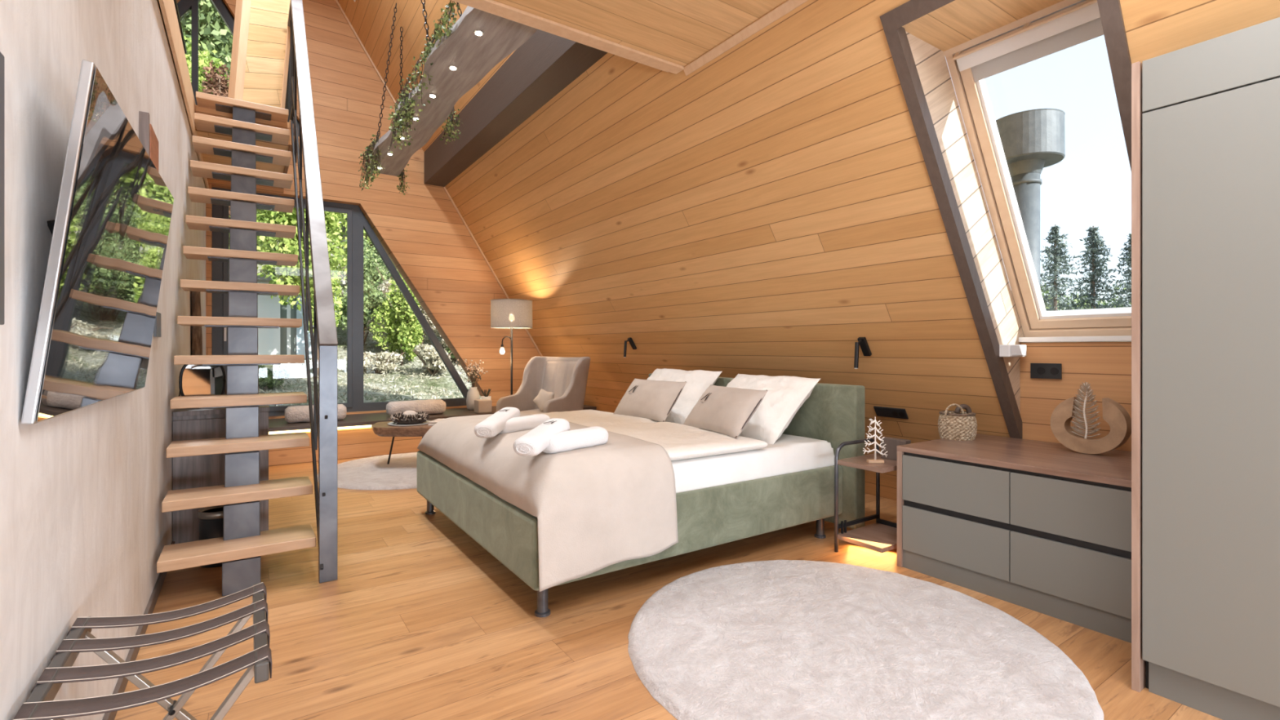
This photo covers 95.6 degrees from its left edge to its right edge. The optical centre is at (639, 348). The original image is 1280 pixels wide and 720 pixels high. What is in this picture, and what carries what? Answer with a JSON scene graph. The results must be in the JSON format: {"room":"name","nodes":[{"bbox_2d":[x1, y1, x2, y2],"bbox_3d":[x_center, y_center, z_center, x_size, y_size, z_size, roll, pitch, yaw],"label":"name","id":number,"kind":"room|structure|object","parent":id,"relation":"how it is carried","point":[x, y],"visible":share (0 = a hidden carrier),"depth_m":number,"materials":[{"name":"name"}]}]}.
{"room":"bedroom","nodes":[
{"label":"bedroom","id":0,"kind":"room"},
{"bbox_2d":[0,0,205,719],"bbox_3d":[-1.767,-0.245,1.853,0.140,2.790,10.050,0,0,-34],"label":"wall","id":1,"kind":"structure","parent":0,"point":[85,531],"depth_m":1.39,"materials":[{"name":"paint"}]},
{"bbox_2d":[0,51,4,324],"bbox_3d":[-0.835,-0.252,0.632,0.035,0.428,0.683,0,0,-34],"label":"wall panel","id":2,"kind":"object","parent":1,"relation":"attached to","point":[2,56],"visible":1,"depth_m":0.91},
{"bbox_2d":[21,59,173,424],"bbox_3d":[-1.450,-0.211,1.622,0.132,0.708,1.223,0,0,-34],"label":"television","id":3,"kind":"object","parent":1,"relation":"attached to","point":[109,230],"visible":1,"depth_m":1.33,"materials":[{"name":"glass"}]},
{"bbox_2d":[102,541,174,719],"bbox_3d":[-1.454,1.123,1.528,0.014,0.055,9.160,0,0,-34],"label":"baseboard","id":4,"kind":"structure","parent":1,"relation":"attached to","point":[121,685],"depth_m":2.24,"materials":[{"name":"brown wood"}]},
{"bbox_2d":[138,111,158,171],"bbox_3d":[-2.063,-0.820,2.441,0.030,0.240,0.335,0,0,-34],"label":"wall ornament","id":5,"kind":"object","parent":1,"relation":"attached to","point":[148,138],"visible":0.51,"depth_m":2.31,"materials":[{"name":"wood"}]},
{"bbox_2d":[153,311,160,337],"bbox_3d":[-2.259,-0.113,2.715,0.012,0.115,0.170,0,0,-34],"label":"wall panel","id":6,"kind":"object","parent":1,"relation":"attached to","point":[157,330],"visible":0.76,"depth_m":2.69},
{"bbox_2d":[191,291,202,355],"bbox_3d":[-3.393,0.318,4.448,0.063,1.660,0.201,0,0,-34],"label":"plank","id":7,"kind":"object","parent":1,"relation":"attached to","point":[197,331],"visible":0.27,"depth_m":4.40,"materials":[{"name":"brown wood"}]},
{"bbox_2d":[196,131,288,173],"bbox_3d":[-3.762,-1.855,5.520,0.643,0.170,1.640,0,0,-34],"label":"ceiling","id":8,"kind":"structure","parent":0,"point":[211,158],"depth_m":5.38,"materials":[{"name":"brown wood"}]},
{"bbox_2d":[242,0,289,107],"bbox_3d":[-3.265,-2.827,5.048,0.190,1.754,0.488,0,0,19],"label":"wall","id":9,"kind":"structure","parent":0,"point":[268,19],"depth_m":5.06,"materials":[{"name":"brown wood"}]},
{"bbox_2d":[227,0,290,108],"bbox_3d":[-3.268,-2.827,5.046,0.220,1.756,0.503,0,0,19],"label":"trim","id":10,"kind":"structure","parent":9,"relation":"attached to","point":[242,9],"depth_m":4.84,"materials":[{"name":"brown wood"}]},
{"bbox_2d":[176,0,540,418],"bbox_3d":[-3.840,-2.399,6.615,7.125,7.098,0.260,0,0,-34],"label":"wall","id":11,"kind":"structure","parent":0,"point":[420,230],"depth_m":7.08,"materials":[{"name":"brown wood"}]},
{"bbox_2d":[177,0,299,136],"bbox_3d":[-4.565,-3.149,6.112,1.948,1.599,0.080,0,0,-34],"label":"window","id":12,"kind":"structure","parent":11,"relation":"in","point":[184,6],"depth_m":6.03,"materials":[{"name":"black metal"}]},
{"bbox_2d":[212,186,468,416],"bbox_3d":[-3.354,-0.492,6.943,2.858,2.515,0.140,0,0,-34],"label":"window","id":13,"kind":"structure","parent":11,"relation":"in","point":[357,221],"depth_m":6.90,"materials":[{"name":"black metal"}]},
{"bbox_2d":[268,427,422,466],"bbox_3d":[-2.574,1.000,6.922,4.207,0.300,0.870,0,0,-34],"label":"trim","id":14,"kind":"structure","parent":11,"relation":"attached to","point":[357,442],"depth_m":6.11,"materials":[{"name":"brown wood"}]},
{"bbox_2d":[334,0,395,105],"bbox_3d":[-3.478,-3.975,6.686,1.735,2.763,0.024,0,0,-34],"label":"trim","id":15,"kind":"structure","parent":11,"relation":"attached to","point":[336,1],"depth_m":6.83,"materials":[{"name":"brown wood"}]},
{"bbox_2d":[268,404,596,431],"bbox_3d":[-2.572,0.785,6.887,4.170,0.040,0.970,0,0,-34],"label":"window sill","id":16,"kind":"structure","parent":11,"relation":"attached to","point":[366,419],"depth_m":6.30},
{"bbox_2d":[284,404,346,422],"bbox_3d":[-3.416,0.679,6.118,0.560,0.171,0.221,0,0,-34],"label":"fleece","id":17,"kind":"object","parent":16,"relation":"on","point":[295,414],"visible":0.52,"depth_m":5.96},
{"bbox_2d":[386,399,445,416],"bbox_3d":[-2.576,0.679,6.687,0.630,0.171,0.221,0,0,-34],"label":"fleece","id":18,"kind":"object","parent":16,"relation":"on","point":[429,406],"visible":0.8,"depth_m":6.61},
{"bbox_2d":[455,359,488,410],"bbox_3d":[-2.068,0.446,7.208,0.393,0.637,0.239,0,0,-34],"label":"flower vase","id":19,"kind":"object","parent":16,"relation":"on","point":[473,393],"visible":0.99,"depth_m":7.19,"materials":[{"name":"white ceramic"}]},
{"bbox_2d":[474,399,492,413],"bbox_3d":[-1.878,0.687,6.940,0.170,0.154,0.160,0,0,-34],"label":"fabric basket","id":20,"kind":"object","parent":16,"relation":"on","point":[481,406],"visible":1,"depth_m":6.88,"materials":[{"name":"beige fabric"}]},
{"bbox_2d":[443,186,542,356],"bbox_3d":[-1.671,-0.475,7.909,1.984,3.163,0.024,0,0,-34],"label":"trim","id":21,"kind":"structure","parent":11,"relation":"attached to","point":[444,188],"depth_m":7.63,"materials":[{"name":"brown wood"}]},
{"bbox_2d":[493,0,786,66],"bbox_3d":[0.682,-1.880,0.715,2.641,0.240,5.420,0,0,-34],"label":"ceiling","id":22,"kind":"structure","parent":0,"point":[678,32],"depth_m":3.11,"materials":[{"name":"brown wood"}]},
{"bbox_2d":[114,455,1222,719],"bbox_3d":[0.149,1.210,3.120,4.855,0.120,10.400,0,0,-34],"label":"floor","id":23,"kind":"structure","parent":0,"point":[419,620],"depth_m":2.40,"materials":[{"name":"brown wood"}]},
{"bbox_2d":[13,582,271,719],"bbox_3d":[-1.072,0.901,1.312,0.391,0.505,0.515,0,0,-34],"label":"luggage rack","id":24,"kind":"object","parent":23,"relation":"on","point":[40,704],"visible":1,"depth_m":1.26,"materials":[{"name":"grey metal"}]},
{"bbox_2d":[197,505,223,567],"bbox_3d":[-2.267,1.003,3.127,0.186,0.290,0.186,0,0,-34],"label":"waste bin","id":25,"kind":"object","parent":23,"relation":"on","point":[211,518],"visible":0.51,"depth_m":3.05,"materials":[{"name":"black plastic"}]},
{"bbox_2d":[172,404,269,543],"bbox_3d":[-2.625,0.754,3.665,0.464,0.792,0.587,0,0,-34],"label":"storage cabinet","id":26,"kind":"object","parent":23,"relation":"on","point":[188,424],"visible":0.3,"depth_m":3.36,"materials":[{"name":"grey wood"}]},
{"bbox_2d":[178,364,226,408],"bbox_3d":[-2.650,0.208,3.520,0.255,0.301,0.036,0,0,-39],"label":"mirror","id":27,"kind":"object","parent":26,"relation":"on","point":[194,380],"visible":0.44,"depth_m":3.52,"materials":[{"name":"black mirror"}]},
{"bbox_2d":[182,364,222,395],"bbox_3d":[-2.653,0.200,3.521,0.208,0.262,0.020,0,0,-42],"label":"mirror glass","id":28,"kind":"object","parent":27,"relation":"attached to","point":[197,379],"depth_m":3.52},
{"bbox_2d":[156,91,315,595],"bbox_3d":[-2.596,-0.419,3.795,0.614,3.139,2.601,0,0,-34],"label":"staircase","id":29,"kind":"structure","parent":23,"relation":"on","point":[242,546],"depth_m":3.36,"materials":[{"name":"brown wood"}]},
{"bbox_2d":[290,0,337,582],"bbox_3d":[-2.204,-0.907,3.849,0.080,4.113,2.404,0,0,-34],"label":"stair railing","id":30,"kind":"object","parent":29,"relation":"attached to","point":[324,419],"visible":1,"depth_m":3.17,"materials":[{"name":"metal"}]},
{"bbox_2d":[317,452,417,489],"bbox_3d":[-2.150,1.134,5.549,1.659,0.030,1.658,0,0,-37],"label":"round rug","id":31,"kind":"object","parent":23,"relation":"on","point":[374,473],"visible":0.48,"depth_m":5.25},
{"bbox_2d":[371,420,433,464],"bbox_3d":[-2.144,0.925,5.588,0.882,0.400,0.568,0,0,-2],"label":"coffee table","id":32,"kind":"object","parent":31,"relation":"on","point":[380,428],"visible":0.49,"depth_m":5.35,"materials":[{"name":"brown wood"}]},
{"bbox_2d":[387,410,430,426],"bbox_3d":[-2.219,0.659,5.598,0.400,0.129,0.400,0,0,-34],"label":"twig wreath","id":33,"kind":"object","parent":32,"relation":"on","point":[408,418],"visible":1,"depth_m":5.50,"materials":[{"name":"brown wood"}]},
{"bbox_2d":[387,420,430,426],"bbox_3d":[-2.219,0.718,5.598,0.400,0.012,0.400,0,0,-34],"label":"tray","id":34,"kind":"object","parent":32,"relation":"on","point":[420,422],"depth_m":5.47,"materials":[{"name":"white ceramic"}]},
{"bbox_2d":[490,298,532,395],"bbox_3d":[-1.501,0.293,6.785,0.484,1.714,0.484,0,0,-34],"label":"floor lamp","id":35,"kind":"object","parent":23,"relation":"on","point":[505,313],"visible":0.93,"depth_m":6.59,"materials":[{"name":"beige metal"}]},
{"bbox_2d":[496,355,590,413],"bbox_3d":[-1.018,0.619,6.310,0.730,1.066,0.841,0,0,30],"label":"armchair","id":36,"kind":"object","parent":23,"relation":"on","point":[566,377],"visible":0.52,"depth_m":6.46,"materials":[{"name":"beige fabric"}]},
{"bbox_2d":[520,408,542,413],"bbox_3d":[-1.076,0.743,6.208,0.550,0.135,0.590,0,0,30],"label":"seat cushion","id":37,"kind":"object","parent":36,"relation":"on","point":[526,411],"depth_m":6.29,"materials":[{"name":"beige fabric"}]},
{"bbox_2d":[533,388,554,411],"bbox_3d":[-1.028,0.551,6.193,0.238,0.245,0.100,0,0,4],"label":"cushion","id":38,"kind":"object","parent":36,"relation":"on","point":[544,396],"visible":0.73,"depth_m":6.16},
{"bbox_2d":[417,373,865,617],"bbox_3d":[-0.118,0.688,3.836,2.135,0.925,2.175,0,0,-34],"label":"bed","id":39,"kind":"object","parent":23,"relation":"on","point":[721,499],"visible":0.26,"depth_m":3.20,"materials":[{"name":"green fabric"}]},
{"bbox_2d":[532,409,768,461],"bbox_3d":[-0.317,0.526,3.716,1.160,0.082,1.960,0,0,-34],"label":"duvet","id":40,"kind":"object","parent":39,"relation":"on","point":[680,442],"visible":0.43,"depth_m":3.35,"materials":[{"name":"white fabric"}]},
{"bbox_2d":[417,412,678,591],"bbox_3d":[-0.692,0.731,3.432,0.740,0.529,2.076,0,0,-34],"label":"throw","id":41,"kind":"object","parent":40,"relation":"on","point":[596,508],"visible":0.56,"depth_m":2.64,"materials":[{"name":"fabric"}]},
{"bbox_2d":[474,407,519,438],"bbox_3d":[-0.798,0.412,3.274,0.128,0.127,0.456,0,0,6],"label":"rolled towel","id":42,"kind":"object","parent":41,"relation":"on","point":[495,424],"visible":0.94,"depth_m":3.13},
{"bbox_2d":[498,413,550,433],"bbox_3d":[-0.686,0.438,3.375,0.128,0.088,0.373,0,0,37],"label":"rolled towel","id":43,"kind":"object","parent":41,"relation":"on","point":[527,422],"visible":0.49,"depth_m":3.32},
{"bbox_2d":[512,417,569,456],"bbox_3d":[-0.453,0.409,2.711,0.134,0.132,0.388,0,0,16],"label":"rolled towel","id":44,"kind":"object","parent":41,"relation":"on","point":[535,441],"visible":0.87,"depth_m":2.59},
{"bbox_2d":[542,426,608,453],"bbox_3d":[-0.317,0.438,2.798,0.133,0.091,0.385,0,0,39],"label":"rolled towel","id":45,"kind":"object","parent":41,"relation":"on","point":[565,441],"visible":0.73,"depth_m":2.74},
{"bbox_2d":[613,377,686,422],"bbox_3d":[0.061,0.364,4.216,0.228,0.272,0.600,0,0,-38],"label":"cushion","id":46,"kind":"object","parent":40,"relation":"on","point":[655,400],"visible":0.99,"depth_m":4.11,"materials":[{"name":"beige fabric"}]},
{"bbox_2d":[683,384,768,438],"bbox_3d":[0.504,0.368,3.534,0.234,0.265,0.601,0,0,-26],"label":"cushion","id":47,"kind":"object","parent":40,"relation":"on","point":[726,411],"visible":1,"depth_m":3.41,"materials":[{"name":"beige fabric"}]},
{"bbox_2d":[647,368,721,424],"bbox_3d":[0.235,0.372,4.639,0.406,0.412,0.800,0,0,-37],"label":"pillow","id":48,"kind":"object","parent":39,"relation":"on","point":[698,381],"visible":0.42,"depth_m":4.41,"materials":[{"name":"white fabric"}]},
{"bbox_2d":[726,373,820,444],"bbox_3d":[0.760,0.380,3.878,0.415,0.404,0.800,0,0,-30],"label":"pillow","id":49,"kind":"object","parent":39,"relation":"on","point":[784,396],"visible":0.53,"depth_m":3.62,"materials":[{"name":"white fabric"}]},
{"bbox_2d":[627,560,1103,719],"bbox_3d":[0.775,1.134,2.288,1.643,0.030,1.643,0,0,28],"label":"round rug","id":50,"kind":"object","parent":23,"relation":"on","point":[772,639],"visible":1,"depth_m":2.14,"materials":[{"name":"carpet"}]},
{"bbox_2d":[834,438,897,552],"bbox_3d":[1.358,0.842,3.280,0.416,0.616,0.312,0,0,-34],"label":"side table","id":51,"kind":"object","parent":23,"relation":"on","point":[881,536],"visible":0.77,"depth_m":3.28,"materials":[{"name":"wood"}]},
{"bbox_2d":[837,522,897,552],"bbox_3d":[1.356,1.062,3.280,0.397,0.025,0.288,0,0,-34],"label":"shelf","id":52,"kind":"object","parent":51,"relation":"attached to","point":[881,537],"depth_m":3.25,"materials":[{"name":"brown wood"}]},
{"bbox_2d":[837,453,897,473],"bbox_3d":[1.356,0.642,3.280,0.397,0.025,0.288,0,0,-34],"label":"tabletop","id":53,"kind":"object","parent":51,"relation":"attached to","point":[858,462],"depth_m":3.19,"materials":[{"name":"brown wood"}]},
{"bbox_2d":[862,416,888,462],"bbox_3d":[1.300,0.502,3.204,0.137,0.254,0.035,0,0,0],"label":"tree","id":54,"kind":"object","parent":51,"relation":"on","point":[874,435],"visible":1,"depth_m":3.20,"materials":[{"name":"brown wood"}]},
{"bbox_2d":[880,436,911,460],"bbox_3d":[1.450,0.570,3.291,0.050,0.119,0.155,0,0,-34],"label":"box","id":55,"kind":"object","parent":51,"relation":"on","point":[891,443],"visible":0.66,"depth_m":3.29,"materials":[{"name":"brown wood"}]},
{"bbox_2d":[897,433,1131,643],"bbox_3d":[2.162,0.832,2.966,1.210,0.636,1.074,0,0,-34],"label":"dresser","id":56,"kind":"object","parent":23,"relation":"on","point":[1044,527],"visible":0.7,"depth_m":2.60,"materials":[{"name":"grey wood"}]},
{"bbox_2d":[937,403,977,440],"bbox_3d":[1.818,0.413,3.326,0.201,0.206,0.200,0,0,3],"label":"wicker basket","id":57,"kind":"object","parent":56,"relation":"on","point":[956,424],"visible":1,"depth_m":3.26,"materials":[{"name":"beige wicker"}]},
{"bbox_2d":[1050,382,1131,453],"bbox_3d":[2.216,0.337,2.858,0.102,0.349,0.312,0,0,-34],"label":"ring ornament","id":58,"kind":"object","parent":56,"relation":"on","point":[1119,420],"visible":0.99,"depth_m":2.84,"materials":[{"name":"brown wood"}]},
{"bbox_2d":[1131,17,1279,719],"bbox_3d":[2.680,0.094,1.857,1.580,2.112,1.312,0,0,-34],"label":"wardrobe","id":59,"kind":"object","parent":23,"relation":"on","point":[1206,115],"visible":1,"depth_m":1.81,"materials":[{"name":"grey wood"}]},
{"bbox_2d":[337,0,1279,500],"bbox_3d":[0.159,-2.492,3.187,4.670,7.324,10.100,0,0,-34],"label":"wall","id":60,"kind":"structure","parent":0,"point":[770,207],"depth_m":3.96,"materials":[{"name":"brown wood"}]},
{"bbox_2d":[155,0,208,188],"bbox_3d":[-1.709,-1.800,1.862,0.086,0.320,10.000,0,0,-34],"label":"trim","id":61,"kind":"structure","parent":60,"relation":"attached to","point":[166,8],"depth_m":3.51,"materials":[{"name":"brown wood"}]},
{"bbox_2d":[195,105,293,192],"bbox_3d":[-3.738,-1.843,5.512,0.673,0.255,1.680,0,0,-34],"label":"trim","id":62,"kind":"structure","parent":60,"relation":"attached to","point":[202,110],"depth_m":4.96,"materials":[{"name":"brown wood"}]},
{"bbox_2d":[284,0,293,123],"bbox_3d":[-3.404,-2.440,5.605,0.045,1.000,1.860,0,0,-34],"label":"landing railing","id":63,"kind":"object","parent":62,"relation":"on","point":[289,105],"visible":0.24,"depth_m":5.12,"materials":[{"name":"brown metal"}]},
{"bbox_2d":[268,425,371,434],"bbox_3d":[-2.560,0.825,6.410,2.955,0.026,0.017,0,0,-34],"label":"light strip","id":64,"kind":"object","parent":60,"relation":"attached to","point":[360,426],"visible":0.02,"depth_m":5.85,"materials":[{"name":"white"}]},
{"bbox_2d":[366,0,537,177],"bbox_3d":[-1.806,-2.939,4.623,0.597,2.198,3.562,0,0,-34],"label":"light","id":65,"kind":"object","parent":60,"relation":"hanging from","point":[479,40],"visible":0.8,"depth_m":3.88,"materials":[{"name":"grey wood"}]},
{"bbox_2d":[358,132,384,190],"bbox_3d":[-2.613,-1.795,5.628,0.134,0.394,0.829,0,0,-34],"label":"trailing ivy","id":66,"kind":"object","parent":65,"relation":"hanging from","point":[368,152],"visible":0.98,"depth_m":5.57,"materials":[{"name":"green plant"}]},
{"bbox_2d":[396,164,409,195],"bbox_3d":[-2.536,-1.809,6.189,0.119,0.324,0.256,0,0,-34],"label":"trailing ivy","id":67,"kind":"object","parent":65,"relation":"hanging from","point":[402,180],"visible":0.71,"depth_m":6.15,"materials":[{"name":"green plant"}]},
{"bbox_2d":[387,0,460,152],"bbox_3d":[-1.527,-1.780,3.999,0.147,0.423,1.793,0,0,-33],"label":"trailing ivy","id":68,"kind":"object","parent":65,"relation":"hanging from","point":[404,95],"visible":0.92,"depth_m":4.07,"materials":[{"name":"green plant"}]},
{"bbox_2d":[439,107,462,144],"bbox_3d":[-1.561,-1.849,4.780,0.141,0.265,0.309,0,0,-34],"label":"trailing ivy","id":69,"kind":"object","parent":65,"relation":"hanging from","point":[451,122],"visible":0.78,"depth_m":4.75,"materials":[{"name":"green plant"}]},
{"bbox_2d":[424,29,608,186],"bbox_3d":[-1.024,-2.297,5.043,0.306,0.485,5.500,0,0,-34],"label":"beam","id":70,"kind":"structure","parent":60,"relation":"attached to","point":[546,64],"depth_m":5.00,"materials":[{"name":"wood"}]},
{"bbox_2d":[451,0,684,74],"bbox_3d":[-0.831,-1.871,2.925,2.612,0.257,0.095,0,0,-34],"label":"trim","id":71,"kind":"structure","parent":60,"relation":"attached to","point":[491,6],"depth_m":3.20,"materials":[{"name":"brown wood"}]},
{"bbox_2d":[623,337,636,357],"bbox_3d":[-0.106,-0.014,6.002,0.148,0.203,0.050,0,0,-34],"label":"reading lamp","id":72,"kind":"object","parent":60,"relation":"attached to","point":[629,340],"visible":1,"depth_m":5.98,"materials":[{"name":"black metal"}]},
{"bbox_2d":[683,0,808,75],"bbox_3d":[1.769,-1.735,1.439,0.041,0.051,5.300,0,0,-34],"label":"trim","id":73,"kind":"structure","parent":60,"relation":"attached to","point":[788,6],"depth_m":3.19,"materials":[{"name":"brown wood"}]},
{"bbox_2d":[853,337,871,368],"bbox_3d":[1.439,0.026,3.763,0.148,0.203,0.050,0,0,-34],"label":"reading lamp","id":74,"kind":"object","parent":60,"relation":"attached to","point":[862,342],"visible":1,"depth_m":3.75,"materials":[{"name":"black metal"}]},
{"bbox_2d":[873,405,908,419],"bbox_3d":[1.708,0.430,3.922,0.049,0.067,0.251,0,0,-34],"label":"power socket","id":75,"kind":"object","parent":60,"relation":"attached to","point":[900,413],"visible":1,"depth_m":3.90,"materials":[{"name":"black plastic"}]},
{"bbox_2d":[905,31,1024,413],"bbox_3d":[1.691,-0.460,3.016,1.307,2.020,0.030,0,0,-34],"label":"wall","id":76,"kind":"structure","parent":0,"point":[931,63],"depth_m":3.01,"materials":[{"name":"brown wood"}]},
{"bbox_2d":[879,0,1131,439],"bbox_3d":[1.873,-0.515,2.678,1.327,2.073,0.825,0,0,-34],"label":"trim","id":77,"kind":"structure","parent":76,"relation":"attached to","point":[892,21],"depth_m":2.79,"materials":[{"name":"brown wood"}]},
{"bbox_2d":[999,344,1026,356],"bbox_3d":[2.058,0.011,3.204,0.200,0.067,0.068,0,0,-34],"label":"control box","id":78,"kind":"object","parent":76,"relation":"attached to","point":[1005,350],"visible":1,"depth_m":3.16,"materials":[{"name":"white plastic"}]},
{"bbox_2d":[943,0,1131,337],"bbox_3d":[2.100,-0.799,2.831,0.988,1.466,0.735,0,0,-34],"label":"window","id":79,"kind":"structure","parent":76,"relation":"in","point":[1065,24],"depth_m":2.95,"materials":[{"name":"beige wood"}]},
{"bbox_2d":[902,0,1063,56],"bbox_3d":[1.557,-1.485,2.463,0.466,0.030,0.795,0,0,-34],"label":"ceiling","id":80,"kind":"structure","parent":0,"point":[956,23],"depth_m":2.58,"materials":[{"name":"brown wood"}]},
{"bbox_2d":[1020,342,1131,451],"bbox_3d":[2.416,0.282,3.045,0.066,0.635,0.795,0,0,-34],"label":"wall","id":81,"kind":"structure","parent":0,"point":[1105,366],"depth_m":3.12,"materials":[{"name":"brown wood"}]},
{"bbox_2d":[1030,363,1062,379],"bbox_3d":[2.244,0.123,3.209,0.013,0.085,0.150,0,0,-34],"label":"power socket","id":82,"kind":"object","parent":81,"relation":"attached to","point":[1039,371],"visible":1,"depth_m":3.20,"materials":[{"name":"black plastic"}]},
{"bbox_2d":[1018,335,1131,342],"bbox_3d":[2.433,-0.051,3.056,0.145,0.028,0.735,0,0,-34],"label":"trim","id":83,"kind":"structure","parent":81,"relation":"on","point":[1120,338],"depth_m":3.08,"materials":[{"name":"white plastic"}]},
{"bbox_3d":[-2.774,-1.795,1.141,2.485,0.290,10.000,0,0,-34],"label":"floor","id":84,"kind":"structure","parent":0,"visible":0},
{"bbox_2d":[173,0,186,53],"bbox_3d":[-3.654,-2.510,4.470,0.040,0.920,3.100,0,0,-34],"label":"gallery railing","id":85,"kind":"object","parent":84,"relation":"on","point":[175,1],"visible":0.1,"depth_m":5.26,"materials":[{"name":"black metal"}]},
{"label":"outside","id":86,"kind":"structure","parent":0,"visible":0},
{"bbox_2d":[257,217,480,406],"bbox_3d":[-2.260,-26.191,25.640,85.000,55.382,95.000,0,0,-34],"label":"outdoor scenery","id":87,"kind":"object","parent":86,"point":[446,381],"depth_m":11.27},
{"bbox_2d":[181,0,233,85],"bbox_3d":[-11.181,-8.463,14.234,4.859,14.894,3.880,0,0,26],"label":"tree","id":88,"kind":"object","parent":87,"relation":"on","point":[214,33],"visible":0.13,"depth_m":13.89,"materials":[{"name":"green plant"}]},
{"bbox_2d":[200,59,230,248],"bbox_3d":[-6.813,-1.865,9.347,0.518,5.633,0.492,0,0,42],"label":"brown thuja","id":89,"kind":"object","parent":87,"relation":"on","point":[220,87],"visible":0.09,"depth_m":9.32,"materials":[{"name":"green plant"}]},
{"bbox_2d":[183,34,278,251],"bbox_3d":[-8.457,-2.961,11.809,2.237,6.255,2.668,0,0,-5],"label":"conifer tree","id":90,"kind":"object","parent":87,"relation":"on","point":[202,60],"visible":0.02,"depth_m":11.10,"materials":[{"name":"green plant"}]},
{"bbox_2d":[258,364,291,390],"bbox_3d":[-6.458,0.515,9.844,0.784,0.526,0.956,0,0,3],"label":"bush","id":91,"kind":"object","parent":87,"relation":"on","point":[267,379],"visible":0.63,"depth_m":9.88,"materials":[{"name":"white plant"}]},
{"bbox_2d":[257,274,345,365],"bbox_3d":[-7.367,-0.325,12.402,1.700,2.250,1.800,0,0,-34],"label":"garden shed","id":92,"kind":"object","parent":87,"relation":"on","point":[281,340],"visible":0.2,"depth_m":11.86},
{"bbox_2d":[257,255,345,311],"bbox_3d":[-7.971,-1.285,13.739,2.056,1.988,2.494,0,0,-34],"label":"bush","id":93,"kind":"object","parent":87,"relation":"on","point":[260,270],"visible":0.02,"depth_m":12.94,"materials":[{"name":"green plant"}]},
{"bbox_2d":[256,207,365,377],"bbox_3d":[-6.209,-2.271,10.921,1.996,5.808,2.268,0,0,-31],"label":"leafy tree","id":94,"kind":"object","parent":87,"relation":"on","point":[286,246],"visible":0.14,"depth_m":10.33,"materials":[{"name":"green plant"}]},
{"bbox_2d":[331,237,399,329],"bbox_3d":[-7.079,-1.714,15.142,1.972,2.632,1.613,0,0,-26],"label":"bush","id":95,"kind":"object","parent":87,"relation":"on","point":[374,275],"visible":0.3,"depth_m":14.91,"materials":[{"name":"green plant"}]},
{"bbox_2d":[258,328,479,406],"bbox_3d":[-4.740,0.276,11.646,8.313,1.737,8.123,0,0,-34],"label":"dry grass","id":96,"kind":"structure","parent":87,"relation":"on","point":[397,393],"depth_m":10.68,"materials":[{"name":"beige plant"}]},
{"bbox_2d":[363,351,404,373],"bbox_3d":[-5.271,0.290,11.662,1.021,0.491,0.946,0,0,1],"label":"bush","id":97,"kind":"object","parent":87,"relation":"on","point":[383,361],"visible":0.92,"depth_m":11.54,"materials":[{"name":"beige plant"}]},
{"bbox_2d":[368,273,423,365],"bbox_3d":[-5.120,-0.592,12.584,1.218,2.099,1.059,0,0,14],"label":"young tree","id":98,"kind":"object","parent":87,"relation":"on","point":[409,333],"visible":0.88,"depth_m":12.30,"materials":[{"name":"green plant"}]},
{"bbox_2d":[374,266,424,336],"bbox_3d":[-5.618,-1.165,14.666,1.954,2.230,2.332,0,0,-34],"label":"bush","id":99,"kind":"object","parent":87,"relation":"on","point":[382,286],"visible":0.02,"depth_m":14.42,"materials":[{"name":"green plant"}]},
{"bbox_2d":[364,289,436,346],"bbox_3d":[-5.263,-0.593,13.678,2.062,1.567,1.456,0,0,3],"label":"bush","id":100,"kind":"object","parent":87,"relation":"on","point":[432,326],"visible":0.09,"depth_m":13.36,"materials":[{"name":"green plant"}]},
{"bbox_2d":[412,342,451,375],"bbox_3d":[-4.161,0.230,11.698,0.817,0.698,0.972,0,0,-34],"label":"bush","id":101,"kind":"object","parent":87,"relation":"on","point":[433,362],"visible":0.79,"depth_m":11.46,"materials":[{"name":"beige plant"}]},
{"bbox_2d":[435,329,456,362],"bbox_3d":[-4.206,-0.217,13.394,1.254,1.160,1.336,0,0,12],"label":"bush","id":102,"kind":"object","parent":87,"relation":"on","point":[442,342],"visible":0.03,"depth_m":13.38,"materials":[{"name":"green plant"}]},
{"bbox_2d":[995,108,1065,342],"bbox_3d":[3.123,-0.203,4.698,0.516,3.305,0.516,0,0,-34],"label":"water tower","id":103,"kind":"structure","parent":87,"relation":"on","point":[1033,140],"depth_m":4.56,"materials":[{"name":"metal"}]},
{"bbox_2d":[1040,284,1090,342],"bbox_3d":[21.142,-0.336,30.173,3.536,6.174,4.555,0,0,-45],"label":"broadleaf tree","id":104,"kind":"object","parent":87,"relation":"on","point":[1046,291],"visible":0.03,"depth_m":29.70,"materials":[{"name":"green plant"}]},
{"bbox_2d":[1040,224,1093,342],"bbox_3d":[17.926,-1.100,24.821,5.790,8.500,5.609,0,0,-29],"label":"spruce tree","id":105,"kind":"object","parent":87,"relation":"on","point":[1053,268],"visible":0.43,"depth_m":24.86,"materials":[{"name":"green plant"}]},
{"bbox_2d":[1043,225,1129,342],"bbox_3d":[19.517,-1.057,24.763,5.351,8.514,5.713,0,0,-15],"label":"spruce tree","id":106,"kind":"object","parent":87,"relation":"on","point":[1095,246],"visible":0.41,"depth_m":24.91,"materials":[{"name":"green plant"}]},
{"bbox_2d":[1092,233,1131,342],"bbox_3d":[20.241,-0.850,23.861,5.303,8.000,5.184,0,0,13],"label":"spruce tree","id":107,"kind":"object","parent":87,"relation":"on","point":[1127,260],"visible":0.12,"depth_m":24.10,"materials":[{"name":"green plant"}]},
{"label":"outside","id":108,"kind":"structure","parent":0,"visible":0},
{"bbox_2d":[335,277,393,346],"bbox_3d":[-6.652,-0.824,13.473,1.720,1.747,1.543,0,0,34],"label":"bush","id":109,"kind":"object","parent":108,"point":[372,298],"visible":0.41,"depth_m":13.34,"materials":[{"name":"green plant"}]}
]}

